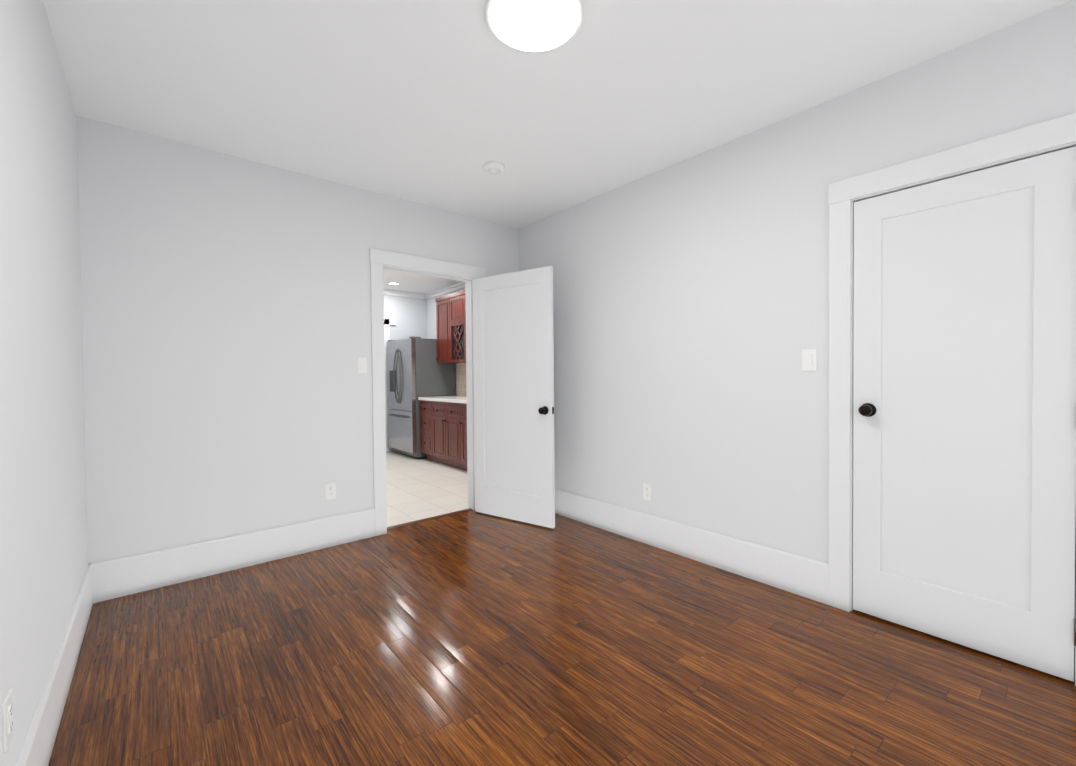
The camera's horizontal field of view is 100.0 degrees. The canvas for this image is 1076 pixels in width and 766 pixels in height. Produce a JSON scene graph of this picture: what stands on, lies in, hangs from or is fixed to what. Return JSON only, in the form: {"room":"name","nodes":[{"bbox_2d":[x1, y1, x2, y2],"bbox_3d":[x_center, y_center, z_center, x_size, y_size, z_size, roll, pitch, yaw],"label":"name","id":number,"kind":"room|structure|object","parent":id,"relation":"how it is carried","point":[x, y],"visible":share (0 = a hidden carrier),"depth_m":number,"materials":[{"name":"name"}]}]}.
{"room":"empty bedroom","nodes":[
{"label":"empty bedroom","id":0,"kind":"room"},
{"bbox_2d":[0,0,87,765],"bbox_3d":[-0.989,-0.097,0.598,0.150,2.590,4.600,-1,1,-40],"label":"wall","id":1,"kind":"structure","parent":0,"point":[43,538],"depth_m":1.46,"materials":[{"name":"white paint"}]},
{"bbox_2d":[2,689,13,752],"bbox_3d":[-1.290,0.821,1.101,0.008,0.115,0.070,-1,1,-40],"label":"electrical outlet","id":2,"kind":"object","parent":1,"relation":"attached to","point":[7,717],"visible":1,"depth_m":1.09,"materials":[{"name":"white plastic"}]},
{"bbox_2d":[16,563,95,765],"bbox_3d":[-0.963,1.091,0.729,0.016,0.210,4.450,-1,1,-40],"label":"baseboard","id":3,"kind":"structure","parent":1,"relation":"attached to","point":[37,747],"depth_m":1.58,"materials":[{"name":"white"}]},
{"bbox_2d":[77,116,518,563],"bbox_3d":[-0.977,-0.148,3.722,4.030,2.590,0.150,-1,1,-40],"label":"wall","id":4,"kind":"structure","parent":0,"point":[226,317],"depth_m":2.80,"materials":[{"name":"white paint"}]},
{"bbox_2d":[96,508,374,602],"bbox_3d":[-1.807,1.063,2.920,1.503,0.210,0.016,-1,1,-40],"label":"baseboard","id":5,"kind":"structure","parent":4,"relation":"attached to","point":[115,578],"depth_m":2.79,"materials":[{"name":"white"}]},
{"bbox_2d":[325,482,335,499],"bbox_3d":[-1.472,0.768,3.206,0.070,0.115,0.008,-1,1,-40],"label":"electrical outlet","id":6,"kind":"object","parent":4,"relation":"attached to","point":[330,490],"visible":1,"depth_m":3.20,"materials":[{"name":"white plastic"}]},
{"bbox_2d":[357,357,366,372],"bbox_3d":[-1.300,-0.131,3.342,0.070,0.115,0.010,-1,1,-40],"label":"switch plate","id":7,"kind":"object","parent":4,"relation":"attached to","point":[361,365],"visible":1,"depth_m":3.34,"materials":[{"name":"white plastic"}]},
{"bbox_2d":[369,248,484,535],"bbox_3d":[-0.910,0.066,3.781,1.022,2.159,0.192,-1,1,-40],"label":"door frame","id":8,"kind":"structure","parent":4,"relation":"attached to","point":[379,259],"depth_m":3.44,"materials":[{"name":"white wood"}]},
{"bbox_2d":[387,508,471,529],"bbox_3d":[-0.906,1.152,3.806,0.820,0.026,0.050,-1,1,-40],"label":"trim","id":9,"kind":"structure","parent":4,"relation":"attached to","point":[425,519],"depth_m":3.78,"materials":[{"name":"brown wood"}]},
{"bbox_2d":[472,266,554,527],"bbox_3d":[-0.223,0.113,3.735,0.824,2.030,0.182,0,1,35],"label":"bedroom door","id":10,"kind":"structure","parent":4,"relation":"in","point":[513,371],"depth_m":3.70,"materials":[{"name":"white wood"}]},
{"bbox_2d":[384,295,426,450],"bbox_3d":[-3.401,-0.171,6.465,3.880,2.590,0.150,-1,1,-40],"label":"wall","id":11,"kind":"structure","parent":0,"point":[408,315],"depth_m":7.41,"materials":[{"name":"grey paint"}]},
{"bbox_2d":[384,319,395,451],"bbox_3d":[-2.360,0.042,7.238,0.200,2.120,0.020,-1,1,-40],"label":"trim","id":12,"kind":"structure","parent":11,"relation":"attached to","point":[387,322],"depth_m":7.18,"materials":[{"name":"white wood"}]},
{"bbox_2d":[383,289,424,298],"bbox_3d":[-3.347,-1.423,6.368,3.880,0.085,0.050,-1,1,-40],"label":"crown molding","id":13,"kind":"structure","parent":11,"relation":"attached to","point":[386,291],"depth_m":7.35,"materials":[{"name":"white wood"}]},
{"bbox_2d":[427,288,464,395],"bbox_3d":[-0.729,-0.195,6.429,0.150,2.590,3.660,-1,1,-40],"label":"wall","id":14,"kind":"structure","parent":0,"point":[431,320],"depth_m":7.48,"materials":[{"name":"grey paint"}]},
{"bbox_2d":[425,282,464,298],"bbox_3d":[-0.748,-1.444,6.264,0.050,0.085,3.450,-1,1,-40],"label":"crown molding","id":15,"kind":"structure","parent":14,"relation":"attached to","point":[452,288],"depth_m":7.07,"materials":[{"name":"white"}]},
{"bbox_2d":[435,295,465,363],"bbox_3d":[-1.232,-0.771,6.623,0.341,0.956,0.438,-1,1,-40],"label":"upper cabinet","id":16,"kind":"object","parent":14,"relation":"attached to","point":[441,302],"depth_m":6.55,"materials":[{"name":"brown wood"}]},
{"bbox_2d":[447,291,462,361],"bbox_3d":[-0.979,-0.768,6.324,0.341,0.956,0.536,-1,1,-40],"label":"upper cabinet","id":17,"kind":"object","parent":14,"relation":"attached to","point":[451,325],"depth_m":6.27,"materials":[{"name":"brown wood"}]},
{"bbox_2d":[457,363,465,395],"bbox_3d":[-0.502,-0.048,6.043,0.008,0.495,2.275,-1,1,-40],"label":"tile backsplash","id":18,"kind":"structure","parent":14,"relation":"attached to","point":[461,379],"depth_m":6.80,"materials":[{"name":"beige tile"}]},
{"bbox_2d":[463,290,465,361],"bbox_3d":[-0.689,-0.765,5.983,0.341,0.956,0.551,-1,1,-40],"label":"upper cabinet","id":19,"kind":"object","parent":14,"relation":"attached to","point":[464,311],"depth_m":6.07,"materials":[{"name":"brown wood"}]},
{"bbox_2d":[42,0,1070,293],"bbox_3d":[-0.719,-1.489,3.313,4.120,0.100,8.410,-1,1,-40],"label":"ceiling","id":20,"kind":"structure","parent":0,"point":[438,104],"depth_m":2.12,"materials":[{"name":"white paint"}]},
{"bbox_2d":[483,161,504,174],"bbox_3d":[-0.294,-1.420,2.998,0.144,0.036,0.144,-1,1,-40],"label":"smoke detector","id":21,"kind":"object","parent":20,"relation":"attached to","point":[493,167],"visible":1,"depth_m":2.97,"materials":[{"name":"white plastic"}]},
{"bbox_2d":[485,0,583,52],"bbox_3d":[-0.014,-1.403,1.741,0.380,0.033,0.380,-1,1,-40],"label":"ceiling light","id":22,"kind":"object","parent":20,"relation":"in","point":[533,26],"visible":1,"depth_m":1.74,"materials":[{"name":"white glass"}]},
{"bbox_2d":[48,451,1075,765],"bbox_3d":[-0.695,1.200,3.357,4.120,0.100,8.410,-1,1,-40],"label":"floor","id":23,"kind":"structure","parent":0,"point":[470,638],"depth_m":1.84,"materials":[{"name":"brown wood"}]},
{"bbox_2d":[386,336,454,458],"bbox_3d":[-1.854,0.212,7.013,0.765,1.777,0.910,-1,1,-40],"label":"fridge","id":24,"kind":"object","parent":23,"relation":"on","point":[415,370],"visible":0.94,"depth_m":6.67,"materials":[{"name":"grey metal"}]},
{"bbox_2d":[420,400,429,459],"bbox_3d":[-1.328,0.671,6.554,0.626,0.864,0.438,-1,1,-40],"label":"base cabinet","id":25,"kind":"object","parent":23,"relation":"on","point":[425,404],"depth_m":6.39,"materials":[{"name":"brown wood"}]},
{"bbox_2d":[430,400,457,467],"bbox_3d":[-0.959,0.675,6.119,0.626,0.864,0.818,-1,1,-40],"label":"base cabinet","id":26,"kind":"object","parent":23,"relation":"on","point":[443,429],"depth_m":5.99,"materials":[{"name":"brown wood"}]},
{"bbox_2d":[418,396,466,403],"bbox_3d":[-0.744,0.226,5.841,0.642,0.040,2.275,-1,1,-40],"label":"countertop","id":27,"kind":"structure","parent":26,"relation":"on","point":[445,399],"depth_m":6.01,"materials":[{"name":"white stone"}]},
{"bbox_2d":[454,404,466,470],"bbox_3d":[-0.587,0.679,5.680,0.626,0.864,0.566,-1,1,-40],"label":"base cabinet","id":28,"kind":"object","parent":23,"relation":"on","point":[462,408],"depth_m":5.62,"materials":[{"name":"brown wood"}]},
{"bbox_2d":[518,0,1075,563],"bbox_3d":[1.368,-0.151,2.596,0.150,2.590,4.600,-1,1,-40],"label":"wall","id":29,"kind":"structure","parent":0,"point":[690,308],"depth_m":2.69,"materials":[{"name":"white paint"}]},
{"bbox_2d":[643,483,651,500],"bbox_3d":[0.774,0.772,3.199,0.008,0.115,0.070,-1,1,-40],"label":"electrical outlet","id":30,"kind":"object","parent":29,"relation":"attached to","point":[647,491],"visible":1,"depth_m":3.19,"materials":[{"name":"white plastic"}]},
{"bbox_2d":[555,489,828,604],"bbox_3d":[0.667,1.034,3.326,0.016,0.210,2.596,-1,1,-40],"label":"baseboard","id":31,"kind":"structure","parent":29,"relation":"attached to","point":[773,567],"depth_m":2.83,"materials":[{"name":"white"}]},
{"bbox_2d":[802,349,816,370],"bbox_3d":[1.436,-0.121,2.392,0.010,0.115,0.070,-1,1,-40],"label":"switch plate","id":32,"kind":"object","parent":29,"relation":"attached to","point":[809,359],"visible":1,"depth_m":2.39,"materials":[{"name":"white plastic"}]},
{"bbox_2d":[828,113,1075,685],"bbox_3d":[1.857,0.114,2.025,0.152,2.070,0.762,-1,1,-40],"label":"door frame","id":33,"kind":"structure","parent":29,"relation":"attached to","point":[943,178],"depth_m":2.22,"materials":[{"name":"white wood"}]},
{"bbox_2d":[853,146,1075,681],"bbox_3d":[1.819,0.123,1.986,0.182,2.030,0.728,-1,1,-40],"label":"closet door","id":34,"kind":"structure","parent":29,"relation":"in","point":[964,403],"depth_m":1.93,"materials":[{"name":"white wood"}]}
]}

